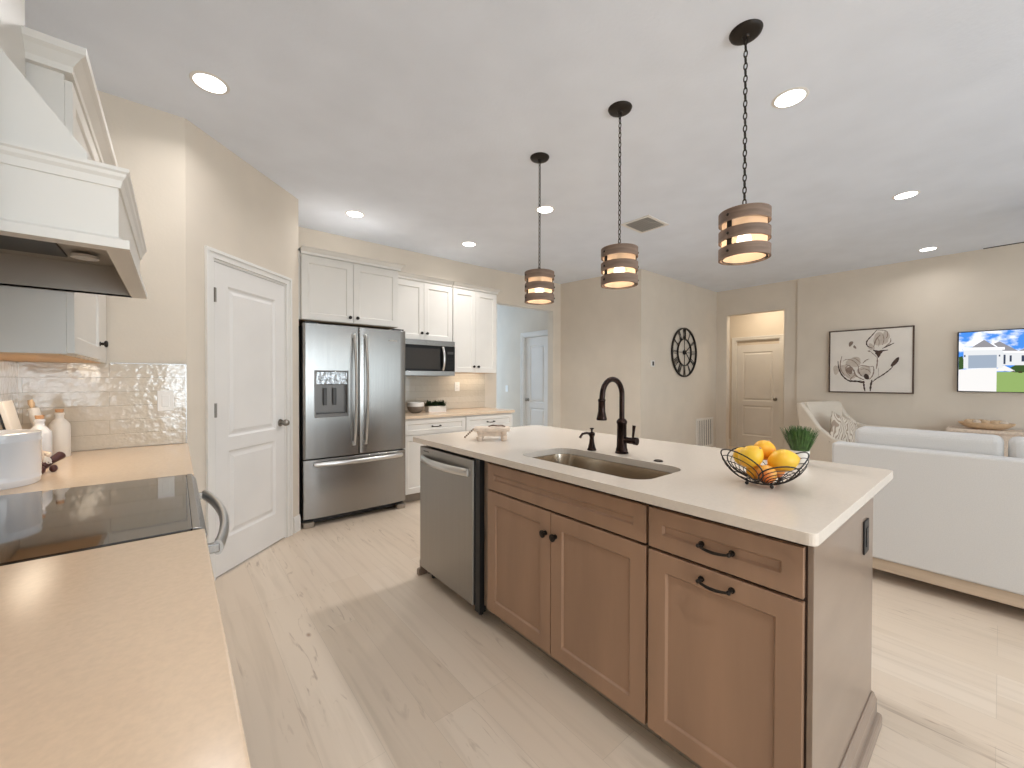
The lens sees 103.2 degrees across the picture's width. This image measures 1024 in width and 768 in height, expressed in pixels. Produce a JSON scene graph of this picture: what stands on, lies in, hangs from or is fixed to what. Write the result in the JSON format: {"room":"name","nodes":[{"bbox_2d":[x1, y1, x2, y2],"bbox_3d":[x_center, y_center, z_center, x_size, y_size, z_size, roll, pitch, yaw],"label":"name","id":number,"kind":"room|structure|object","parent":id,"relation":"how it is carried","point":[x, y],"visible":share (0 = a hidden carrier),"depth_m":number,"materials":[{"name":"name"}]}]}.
{"room":"kitchen","nodes":[
{"label":"kitchen","id":0,"kind":"room"},
{"bbox_2d":[71,90,186,451],"bbox_3d":[-2.209,-0.148,2.232,0.650,2.820,0.120,0,1,-40],"label":"wall","id":1,"kind":"structure","parent":0,"point":[149,142],"depth_m":2.30,"materials":[{"name":"paint"}]},
{"bbox_2d":[0,360,186,450],"bbox_3d":[-1.288,0.129,1.123,0.648,0.460,2.770,0,1,-40],"label":"tile backsplash","id":2,"kind":"structure","parent":1,"relation":"attached to","point":[105,405],"depth_m":2.17,"materials":[{"name":"white tile"}]},
{"bbox_2d":[157,391,173,410],"bbox_3d":[-1.986,0.097,2.325,0.073,0.116,0.008,0,1,-40],"label":"light switch","id":3,"kind":"object","parent":2,"relation":"attached to","point":[165,399],"visible":1,"depth_m":2.32,"materials":[{"name":"white plastic"}]},
{"bbox_2d":[185,119,298,528],"bbox_3d":[-1.931,-0.154,2.934,0.120,2.820,1.075,0,1,5],"label":"wall","id":4,"kind":"structure","parent":0,"point":[232,208],"depth_m":2.65,"materials":[{"name":"paint"}]},
{"bbox_2d":[204,246,292,579],"bbox_3d":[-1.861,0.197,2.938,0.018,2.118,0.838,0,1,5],"label":"trim","id":5,"kind":"structure","parent":4,"relation":"attached to","point":[210,253],"depth_m":2.58,"materials":[{"name":"paint"}]},
{"bbox_2d":[214,262,289,576],"bbox_3d":[-1.853,0.229,2.933,0.109,2.030,0.695,0,1,5],"label":"door","id":6,"kind":"structure","parent":4,"relation":"in","point":[250,422],"depth_m":2.89,"materials":[{"name":"paint"}]},
{"bbox_2d":[293,514,300,533],"bbox_3d":[-1.821,1.183,3.434,0.014,0.135,0.083,0,1,5],"label":"baseboard","id":7,"kind":"structure","parent":4,"relation":"attached to","point":[297,519],"depth_m":3.42,"materials":[{"name":"paint"}]},
{"bbox_2d":[298,226,560,427],"bbox_3d":[-0.820,-0.176,5.242,4.050,2.820,0.120,0,1,-40],"label":"wall","id":8,"kind":"structure","parent":0,"point":[512,293],"depth_m":5.52,"materials":[{"name":"paint"}]},
{"bbox_2d":[298,245,405,329],"bbox_3d":[-1.653,-0.876,4.017,0.969,0.624,0.680,0,1,-40],"label":"upper cabinet","id":9,"kind":"object","parent":8,"relation":"attached to","point":[341,289],"depth_m":3.74,"materials":[{"name":"white paint"}]},
{"bbox_2d":[390,272,453,341],"bbox_3d":[-1.085,-0.854,4.692,0.747,0.716,0.365,0,1,-40],"label":"upper cabinet","id":10,"kind":"object","parent":8,"relation":"attached to","point":[424,302],"visible":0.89,"depth_m":4.59,"materials":[{"name":"white paint"}]},
{"bbox_2d":[405,338,454,375],"bbox_3d":[-1.060,-0.293,4.666,0.743,0.404,0.418,0,1,-40],"label":"microwave","id":11,"kind":"object","parent":10,"relation":"attached to","point":[422,357],"visible":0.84,"depth_m":4.57,"materials":[{"name":"grey metal"}]},
{"bbox_2d":[405,373,484,410],"bbox_3d":[-0.932,0.090,5.069,1.455,0.458,0.008,0,1,-40],"label":"tile backsplash","id":12,"kind":"structure","parent":8,"relation":"attached to","point":[471,394],"depth_m":5.17,"materials":[{"name":"beige tile"}]},
{"bbox_2d":[455,382,459,390],"bbox_3d":[-0.708,0.035,5.241,0.073,0.116,0.008,0,1,-40],"label":"wall outlet","id":13,"kind":"object","parent":12,"relation":"attached to","point":[457,384],"visible":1,"depth_m":5.24,"materials":[{"name":"white plastic"}]},
{"bbox_2d":[452,282,500,373],"bbox_3d":[-0.519,-0.677,5.164,0.710,1.077,0.365,0,1,-40],"label":"upper cabinet","id":14,"kind":"object","parent":8,"relation":"attached to","point":[474,307],"visible":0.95,"depth_m":5.02,"materials":[{"name":"white paint"}]},
{"bbox_2d":[496,304,547,426],"bbox_3d":[-0.186,-0.199,7.664,0.120,2.820,2.800,0,1,-40],"label":"wall","id":15,"kind":"structure","parent":0,"point":[511,321],"depth_m":7.34,"materials":[{"name":"paint"}]},
{"bbox_2d":[520,330,547,425],"bbox_3d":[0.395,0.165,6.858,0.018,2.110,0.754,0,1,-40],"label":"trim","id":16,"kind":"structure","parent":15,"relation":"attached to","point":[542,332],"depth_m":7.10,"materials":[{"name":"paint"}]},
{"bbox_2d":[525,336,547,425],"bbox_3d":[0.411,0.204,6.871,0.109,2.008,0.575,0,1,-40],"label":"door","id":17,"kind":"structure","parent":15,"relation":"in","point":[536,399],"depth_m":6.88,"materials":[{"name":"paint"}]},
{"bbox_2d":[25,0,1023,291],"bbox_3d":[2.058,-1.614,3.733,9.450,0.100,12.050,0,1,-40],"label":"ceiling","id":18,"kind":"structure","parent":0,"point":[424,119],"depth_m":2.32,"materials":[{"name":"paint"}]},
{"bbox_2d":[189,71,229,94],"bbox_3d":[-1.560,-1.553,2.095,0.170,0.004,0.170,0,1,-40],"label":"recessed light","id":19,"kind":"object","parent":18,"relation":"in","point":[206,81],"visible":1,"depth_m":2.09,"materials":[{"name":"paint"}]},
{"bbox_2d":[345,210,364,217],"bbox_3d":[-1.452,-1.569,3.750,0.170,0.004,0.170,0,1,-40],"label":"recessed light","id":20,"kind":"object","parent":18,"relation":"in","point":[352,213],"visible":1,"depth_m":3.75,"materials":[{"name":"paint"}]},
{"bbox_2d":[461,241,476,246],"bbox_3d":[-0.484,-1.576,4.572,0.170,0.004,0.170,0,1,-40],"label":"recessed light","id":21,"kind":"object","parent":18,"relation":"in","point":[468,244],"visible":1,"depth_m":4.58,"materials":[{"name":"paint"}]},
{"bbox_2d":[525,152,554,304],"bbox_3d":[0.189,-1.061,2.795,0.205,0.994,0.204,0,1,-40],"label":"pendant lamp","id":22,"kind":"object","parent":18,"relation":"hanging from","point":[539,285],"visible":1,"depth_m":2.73,"materials":[{"name":"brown wood"}]},
{"bbox_2d":[536,205,554,213],"bbox_3d":[0.297,-1.565,3.640,0.170,0.004,0.170,0,1,-40],"label":"recessed light","id":23,"kind":"object","parent":18,"relation":"in","point":[545,209],"visible":0.98,"depth_m":3.63,"materials":[{"name":"paint"}]},
{"bbox_2d":[601,101,638,288],"bbox_3d":[0.607,-1.055,2.290,0.205,0.994,0.204,0,1,-40],"label":"pendant lamp","id":24,"kind":"object","parent":18,"relation":"hanging from","point":[619,266],"visible":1,"depth_m":2.23,"materials":[{"name":"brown wood"}]},
{"bbox_2d":[621,215,668,233],"bbox_3d":[1.303,-1.561,3.978,0.360,0.013,0.310,0,1,-40],"label":"ceiling vent","id":25,"kind":"object","parent":18,"relation":"in","point":[646,223],"visible":0.97,"depth_m":3.97,"materials":[{"name":"metal"}]},
{"bbox_2d":[718,19,771,264],"bbox_3d":[1.026,-1.049,1.786,0.205,0.994,0.204,0,1,-40],"label":"pendant lamp","id":26,"kind":"object","parent":18,"relation":"hanging from","point":[745,233],"visible":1,"depth_m":1.74,"materials":[{"name":"brown metal"}]},
{"bbox_2d":[771,87,808,108],"bbox_3d":[1.506,-1.547,2.197,0.170,0.004,0.170,0,1,-40],"label":"recessed light","id":27,"kind":"object","parent":18,"relation":"in","point":[793,96],"visible":1,"depth_m":2.19,"materials":[{"name":"paint"}]},
{"bbox_2d":[892,190,920,199],"bbox_3d":[3.246,-1.555,3.342,0.170,0.004,0.170,0,1,-40],"label":"recessed light","id":28,"kind":"object","parent":18,"relation":"in","point":[908,194],"visible":1,"depth_m":3.34,"materials":[{"name":"paint"}]},
{"bbox_2d":[918,247,938,251],"bbox_3d":[4.832,-1.566,4.710,0.170,0.004,0.170,0,1,-40],"label":"recessed light","id":29,"kind":"object","parent":18,"relation":"in","point":[927,248],"visible":1,"depth_m":4.72,"materials":[{"name":"paint"}]},
{"bbox_2d":[983,242,1023,248],"bbox_3d":[4.707,-1.363,3.243,1.285,0.380,1.222,0,1,-40],"label":"ceiling fan","id":30,"kind":"object","parent":18,"relation":"hanging from","point":[1019,242],"visible":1,"depth_m":3.59,"materials":[{"name":"brown metal"}]},
{"bbox_2d":[560,269,640,437],"bbox_3d":[1.276,-0.180,6.127,1.462,2.820,0.136,1,1,42],"label":"wall","id":31,"kind":"structure","parent":0,"point":[601,327],"depth_m":6.02,"materials":[{"name":"paint"}]},
{"bbox_2d":[215,446,1023,767],"bbox_3d":[2.052,1.306,3.763,9.450,0.100,12.050,0,1,-40],"label":"floor","id":32,"kind":"structure","parent":0,"point":[342,655],"depth_m":1.77,"materials":[{"name":"beige wood"}]},
{"bbox_2d":[0,474,228,565],"bbox_3d":[-1.241,0.807,1.146,0.720,0.897,0.762,0,1,-40],"label":"range","id":33,"kind":"object","parent":32,"relation":"on","point":[47,523],"visible":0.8,"depth_m":1.12,"materials":[{"name":"black glass"}]},
{"bbox_2d":[299,321,404,528],"bbox_3d":[-1.601,0.350,3.983,0.940,1.789,0.750,0,1,-40],"label":"refrigerator","id":34,"kind":"object","parent":32,"relation":"on","point":[352,379],"visible":1,"depth_m":3.70,"materials":[{"name":"grey metal"}]},
{"bbox_2d":[417,566,429,575],"bbox_3d":[-0.305,0.819,2.921,0.805,0.879,0.046,0,1,-40],"label":"island end panel","id":35,"kind":"object","parent":32,"relation":"on","point":[420,571],"visible":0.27,"depth_m":2.68,"materials":[{"name":"brown wood"}]},
{"bbox_2d":[403,416,465,502],"bbox_3d":[-1.002,0.799,4.600,0.758,0.881,0.644,0,1,-40],"label":"base cabinet","id":36,"kind":"object","parent":32,"relation":"on","point":[437,425],"visible":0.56,"depth_m":4.25,"materials":[{"name":"white paint"}]},
{"bbox_2d":[405,407,514,418],"bbox_3d":[-0.730,0.340,4.828,1.473,0.030,0.622,0,1,-40],"label":"countertop","id":37,"kind":"structure","parent":36,"relation":"on","point":[484,410],"depth_m":4.65,"materials":[{"name":"beige stone"}]},
{"bbox_2d":[407,402,423,412],"bbox_3d":[-1.089,0.266,4.582,0.186,0.120,0.186,0,1,-40],"label":"bowl","id":38,"kind":"object","parent":37,"relation":"on","point":[413,407],"visible":0.98,"depth_m":4.51,"materials":[{"name":"grey ceramic"}]},
{"bbox_2d":[424,400,446,411],"bbox_3d":[-0.894,0.254,4.746,0.330,0.142,0.176,0,1,-40],"label":"planter","id":39,"kind":"object","parent":37,"relation":"on","point":[435,406],"visible":1,"depth_m":4.70,"materials":[{"name":"white ceramic"}]},
{"bbox_2d":[420,445,494,614],"bbox_3d":[-0.181,0.827,2.544,0.639,0.871,0.658,0,1,-40],"label":"dishwasher","id":40,"kind":"object","parent":32,"relation":"on","point":[451,483],"visible":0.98,"depth_m":2.30,"materials":[{"name":"grey metal"}]},
{"bbox_2d":[465,413,511,431],"bbox_3d":[-0.441,0.795,5.066,0.690,0.881,0.644,0,1,-40],"label":"base cabinet","id":41,"kind":"object","parent":32,"relation":"on","point":[505,419],"visible":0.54,"depth_m":4.82,"materials":[{"name":"white paint"}]},
{"bbox_2d":[484,461,660,738],"bbox_3d":[0.384,0.830,1.952,0.657,0.879,0.964,0,1,-40],"label":"base cabinet","id":42,"kind":"object","parent":32,"relation":"on","point":[568,564],"depth_m":1.65,"materials":[{"name":"brown wood"}]},
{"bbox_2d":[413,425,892,546],"bbox_3d":[0.471,0.370,2.189,1.120,0.032,2.197,0,1,-40],"label":"countertop","id":43,"kind":"structure","parent":42,"relation":"on","point":[807,509],"depth_m":1.54,"materials":[{"name":"white stone"}]},
{"bbox_2d":[464,425,509,440],"bbox_3d":[-0.156,0.302,2.550,0.286,0.094,0.124,0,1,0],"label":"wooden riser","id":44,"kind":"object","parent":43,"relation":"on","point":[491,430],"visible":1,"depth_m":2.50,"materials":[{"name":"brown wood"}]},
{"bbox_2d":[579,428,595,450],"bbox_3d":[0.406,0.294,2.155,0.100,0.121,0.054,0,1,-40],"label":"soap dispenser","id":45,"kind":"object","parent":43,"relation":"on","point":[591,447],"visible":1,"depth_m":2.16,"materials":[{"name":"black metal"}]},
{"bbox_2d":[524,454,671,503],"bbox_3d":[0.385,0.479,1.890,0.374,0.178,0.744,0,1,-40],"label":"sink","id":46,"kind":"object","parent":43,"relation":"in","point":[592,464],"visible":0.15,"depth_m":2.04,"materials":[{"name":"metal"}]},
{"bbox_2d":[596,377,638,453],"bbox_3d":[0.522,0.160,2.014,0.224,0.394,0.124,0,1,-40],"label":"kitchen faucet","id":47,"kind":"object","parent":43,"relation":"on","point":[623,440],"visible":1,"depth_m":2.06,"materials":[{"name":"black metal"}]},
{"bbox_2d":[720,446,809,488],"bbox_3d":[0.900,0.297,1.457,0.265,0.131,0.269,0,1,-34],"label":"fruit basket","id":48,"kind":"object","parent":43,"relation":"on","point":[743,472],"visible":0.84,"depth_m":1.40,"materials":[{"name":"black metal"}]},
{"bbox_2d":[733,447,743,464],"bbox_3d":[0.869,0.272,1.524,0.069,0.069,0.072,1,1,33],"label":"lemon","id":49,"kind":"object","parent":48,"relation":"in","point":[735,454],"visible":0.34,"depth_m":1.51,"materials":[{"name":"food"}]},
{"bbox_2d":[738,445,763,467],"bbox_3d":[0.854,0.260,1.450,0.075,0.082,0.080,0,1,-21],"label":"lemon","id":50,"kind":"object","parent":48,"relation":"in","point":[755,453],"visible":0.91,"depth_m":1.42,"materials":[{"name":"food"}]},
{"bbox_2d":[746,465,761,478],"bbox_3d":[0.886,0.315,1.477,0.060,0.062,0.060,0,1,-40],"label":"orange","id":51,"kind":"object","parent":48,"relation":"in","point":[752,470],"visible":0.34,"depth_m":1.46,"materials":[{"name":"food"}]},
{"bbox_2d":[754,440,775,459],"bbox_3d":[0.923,0.242,1.484,0.073,0.072,0.073,0,1,-11],"label":"orange","id":52,"kind":"object","parent":48,"relation":"in","point":[767,447],"visible":0.64,"depth_m":1.46,"materials":[{"name":"food"}]},
{"bbox_2d":[756,465,776,482],"bbox_3d":[0.887,0.314,1.414,0.062,0.062,0.062,0,1,30],"label":"orange","id":53,"kind":"object","parent":48,"relation":"in","point":[764,467],"visible":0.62,"depth_m":1.39,"materials":[{"name":"food"}]},
{"bbox_2d":[767,463,784,476],"bbox_3d":[0.957,0.308,1.474,0.061,0.063,0.061,0,1,4],"label":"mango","id":54,"kind":"object","parent":48,"relation":"in","point":[767,463],"visible":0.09,"depth_m":1.45,"materials":[{"name":"food"}]},
{"bbox_2d":[767,449,800,471],"bbox_3d":[0.945,0.267,1.413,0.084,0.078,0.082,0,1,-24],"label":"lemon","id":55,"kind":"object","parent":48,"relation":"in","point":[781,457],"visible":0.94,"depth_m":1.39,"materials":[{"name":"food"}]},
{"bbox_2d":[779,425,818,464],"bbox_3d":[1.291,0.273,1.820,0.148,0.173,0.151,0,1,21],"label":"grass plant","id":56,"kind":"object","parent":43,"relation":"on","point":[798,439],"visible":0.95,"depth_m":1.79,"materials":[{"name":"green plant"}]},
{"bbox_2d":[648,505,807,767],"bbox_3d":[0.834,0.837,1.403,0.665,0.879,0.450,0,1,-40],"label":"base cabinet","id":57,"kind":"object","parent":32,"relation":"on","point":[728,604],"visible":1,"depth_m":1.19,"materials":[{"name":"brown wood"}]},
{"bbox_2d":[806,497,881,767],"bbox_3d":[1.063,0.839,1.272,0.805,0.879,0.042,0,1,-40],"label":"island end panel","id":58,"kind":"object","parent":32,"relation":"on","point":[844,723],"visible":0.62,"depth_m":1.23,"materials":[{"name":"wood"}]},
{"bbox_2d":[863,518,868,554],"bbox_3d":[1.241,0.533,1.419,0.070,0.115,0.008,0,1,-40],"label":"wall outlet","id":59,"kind":"object","parent":58,"relation":"attached to","point":[866,522],"visible":1,"depth_m":1.41,"materials":[{"name":"black plastic"}]},
{"bbox_2d":[866,526,868,546],"bbox_3d":[1.242,0.533,1.417,0.033,0.066,0.003,0,1,-40],"label":"receptacle","id":60,"kind":"object","parent":59,"relation":"attached to","point":[867,527],"depth_m":1.41,"materials":[{"name":"grey plastic"}]},
{"bbox_2d":[797,401,911,461],"bbox_3d":[4.290,0.743,5.058,0.913,1.008,0.907,0,1,-26],"label":"armchair","id":61,"kind":"object","parent":32,"relation":"on","point":[817,415],"visible":0.37,"depth_m":5.19,"materials":[{"name":"beige fabric"}]},
{"bbox_2d":[829,411,857,441],"bbox_3d":[4.119,0.592,5.040,0.522,0.514,0.174,0,1,-10],"label":"throw pillow","id":62,"kind":"object","parent":61,"relation":"on","point":[841,428],"visible":0.72,"depth_m":4.98,"materials":[{"name":"beige fabric"}]},
{"bbox_2d":[832,426,1023,608],"bbox_3d":[3.250,0.790,2.228,0.940,0.967,2.205,0,1,-40],"label":"sofa","id":63,"kind":"object","parent":32,"relation":"on","point":[950,515],"visible":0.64,"depth_m":2.37,"materials":[{"name":"white fabric"}]},
{"bbox_2d":[855,426,1003,455],"bbox_3d":[2.650,0.535,2.613,0.210,0.468,0.660,0,1,-40],"label":"cushion","id":64,"kind":"object","parent":63,"relation":"on","point":[974,443],"depth_m":2.51,"materials":[{"name":"white fabric"}]},
{"bbox_2d":[1008,436,1023,457],"bbox_3d":[3.081,0.541,2.093,0.210,0.468,0.660,0,1,-40],"label":"cushion","id":65,"kind":"object","parent":63,"relation":"on","point":[1015,444],"depth_m":2.26,"materials":[{"name":"white fabric"}]},
{"bbox_2d":[946,426,1023,456],"bbox_3d":[5.651,0.886,4.210,0.345,0.743,1.550,0,1,-40],"label":"console table","id":66,"kind":"object","parent":32,"relation":"on","point":[1006,434],"visible":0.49,"depth_m":4.44,"materials":[{"name":"brown wood"}]},
{"bbox_2d":[958,421,1015,429],"bbox_3d":[5.336,0.471,4.567,0.236,0.077,0.430,0,1,-40],"label":"wooden bowl","id":67,"kind":"object","parent":66,"relation":"on","point":[986,426],"visible":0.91,"depth_m":4.50,"materials":[{"name":"brown wood"}]},
{"bbox_3d":[-0.169,0.850,-0.195,0.654,0.881,2.660,0,1,-40],"label":"base cabinet","id":68,"kind":"object","parent":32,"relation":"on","visible":0},
{"bbox_2d":[0,529,250,767],"bbox_3d":[-0.169,0.393,-0.212,0.644,0.030,2.682,0,1,-40],"label":"countertop","id":69,"kind":"structure","parent":68,"relation":"on","point":[114,656],"depth_m":0.54,"materials":[{"name":"beige stone"}]},
{"bbox_3d":[-1.827,0.826,1.805,0.654,0.881,1.000,0,1,-40],"label":"base cabinet","id":70,"kind":"object","parent":32,"relation":"on","visible":0},
{"bbox_2d":[0,443,193,495],"bbox_3d":[-1.837,0.368,1.800,0.644,0.030,1.008,0,1,-40],"label":"countertop","id":71,"kind":"structure","parent":70,"relation":"on","point":[91,467],"depth_m":1.72,"materials":[{"name":"beige stone"}]},
{"bbox_2d":[0,400,21,429],"bbox_3d":[-2.056,0.211,1.676,0.082,0.285,0.130,0,1,-40],"label":"cutting board","id":72,"kind":"object","parent":71,"relation":"on","point":[9,419],"visible":0.31,"depth_m":1.64,"materials":[{"name":"beige plastic"}]},
{"bbox_2d":[0,429,41,489],"bbox_3d":[-1.822,0.264,1.416,0.240,0.186,0.240,0,1,-40],"label":"ceramic crock","id":73,"kind":"object","parent":71,"relation":"on","point":[20,449],"visible":1,"depth_m":1.41,"materials":[{"name":"white ceramic"}]},
{"bbox_2d":[27,399,40,426],"bbox_3d":[-2.147,0.204,1.843,0.078,0.269,0.038,0,1,-24],"label":"rolling pin","id":74,"kind":"object","parent":71,"relation":"on","point":[32,411],"visible":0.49,"depth_m":1.82,"materials":[{"name":"white ceramic"}]},
{"bbox_2d":[31,415,52,464],"bbox_3d":[-2.003,0.243,1.720,0.070,0.222,0.070,0,1,-40],"label":"ceramic bottle","id":75,"kind":"object","parent":71,"relation":"on","point":[39,421],"visible":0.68,"depth_m":1.71,"materials":[{"name":"white ceramic"}]},
{"bbox_2d":[42,452,65,473],"bbox_3d":[-1.857,0.318,1.625,0.052,0.073,0.152,0,1,-13],"label":"wooden scoop","id":76,"kind":"object","parent":71,"relation":"on","point":[58,456],"visible":0.59,"depth_m":1.64,"materials":[{"name":"red wood"}]},
{"bbox_2d":[42,450,51,463],"bbox_3d":[-1.902,0.258,1.631,0.106,0.137,0.034,0,1,8],"label":"bead garland","id":77,"kind":"object","parent":76,"relation":"on","point":[46,455],"visible":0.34,"depth_m":1.62,"materials":[{"name":"beige wood"}]},
{"bbox_2d":[48,409,70,456],"bbox_3d":[-2.181,0.236,1.955,0.073,0.230,0.073,0,1,-40],"label":"ceramic bottle","id":78,"kind":"object","parent":71,"relation":"on","point":[60,427],"visible":0.89,"depth_m":1.94,"materials":[{"name":"white ceramic"}]},
{"bbox_2d":[640,269,716,446],"bbox_3d":[2.627,-0.180,6.372,2.320,2.820,0.120,0,1,-40],"label":"wall","id":79,"kind":"structure","parent":0,"point":[671,404],"depth_m":6.17,"materials":[{"name":"paint"}]},
{"bbox_2d":[650,360,654,366],"bbox_3d":[1.995,-0.290,5.755,0.090,0.090,0.021,0,1,-40],"label":"thermostat","id":80,"kind":"object","parent":79,"relation":"attached to","point":[652,362],"visible":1,"depth_m":5.74,"materials":[{"name":"white plastic"}]},
{"bbox_2d":[671,328,696,376],"bbox_3d":[2.690,-0.491,6.309,0.767,0.767,0.037,0,1,-40],"label":"wall clock","id":81,"kind":"object","parent":79,"relation":"attached to","point":[684,352],"visible":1,"depth_m":6.30,"materials":[{"name":"black metal"}]},
{"bbox_2d":[696,417,712,446],"bbox_3d":[3.232,0.817,6.801,0.610,0.500,0.012,0,1,-40],"label":"air vent","id":82,"kind":"object","parent":79,"relation":"in","point":[704,426],"visible":0.83,"depth_m":6.80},
{"bbox_2d":[729,311,783,445],"bbox_3d":[4.725,-0.187,7.554,0.120,2.820,1.900,0,1,-40],"label":"wall","id":83,"kind":"structure","parent":0,"point":[768,323],"depth_m":7.68,"materials":[{"name":"paint"}]},
{"bbox_2d":[736,343,778,449],"bbox_3d":[4.603,0.234,7.627,0.109,1.951,0.726,0,1,-40],"label":"door","id":84,"kind":"structure","parent":83,"relation":"in","point":[757,365],"depth_m":7.62,"materials":[{"name":"paint"}]},
{"bbox_2d":[731,334,783,449],"bbox_3d":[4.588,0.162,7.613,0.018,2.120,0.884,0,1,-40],"label":"trim","id":85,"kind":"structure","parent":83,"relation":"attached to","point":[781,336],"depth_m":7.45,"materials":[{"name":"paint"}]},
{"bbox_2d":[737,339,778,345],"bbox_3d":[4.632,-0.783,7.638,0.030,0.079,0.720,0,1,-40],"label":"trim","id":86,"kind":"structure","parent":83,"relation":"attached to","point":[770,341],"depth_m":7.63,"materials":[{"name":"paint"}]},
{"bbox_2d":[716,243,1023,450],"bbox_3d":[5.980,-0.150,4.223,0.142,2.820,7.470,0,1,-40],"label":"wall","id":87,"kind":"structure","parent":0,"point":[945,296],"depth_m":5.24,"materials":[{"name":"paint"}]},
{"bbox_2d":[828,325,914,393],"bbox_3d":[4.822,-0.312,5.477,0.035,0.869,0.870,0,1,-40],"label":"wall picture","id":88,"kind":"object","parent":87,"relation":"attached to","point":[872,360],"visible":1,"depth_m":5.44,"materials":[{"name":"white paper"}]},
{"bbox_2d":[957,328,1023,392],"bbox_3d":[5.718,-0.258,4.385,0.044,0.710,1.219,0,1,-40],"label":"television","id":89,"kind":"object","parent":87,"relation":"attached to","point":[988,360],"visible":1,"depth_m":4.64,"materials":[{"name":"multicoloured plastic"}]},
{"bbox_3d":[-0.154,-0.112,-0.850,0.120,2.820,7.490,0,1,-40],"label":"wall","id":90,"kind":"structure","parent":0,"visible":0},
{"bbox_2d":[0,25,117,362],"bbox_3d":[-1.914,-0.613,1.663,0.370,1.020,1.095,0,1,-40],"label":"upper cabinet","id":91,"kind":"object","parent":90,"relation":"attached to","point":[37,325],"visible":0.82,"depth_m":1.36,"materials":[{"name":"white paint"}]},
{"bbox_2d":[0,0,146,298],"bbox_3d":[-1.300,-0.924,1.032,0.516,1.236,0.739,0,1,-40],"label":"range hood","id":92,"kind":"object","parent":90,"relation":"attached to","point":[70,221],"visible":1,"depth_m":0.89,"materials":[{"name":"white paint"}]},
{"bbox_2d":[70,253,99,260],"bbox_3d":[-1.326,-0.394,1.260,0.064,0.008,0.064,0,1,-40],"label":"lamp","id":93,"kind":"object","parent":92,"relation":"on","point":[81,256],"depth_m":1.26,"materials":[{"name":"white plastic"}]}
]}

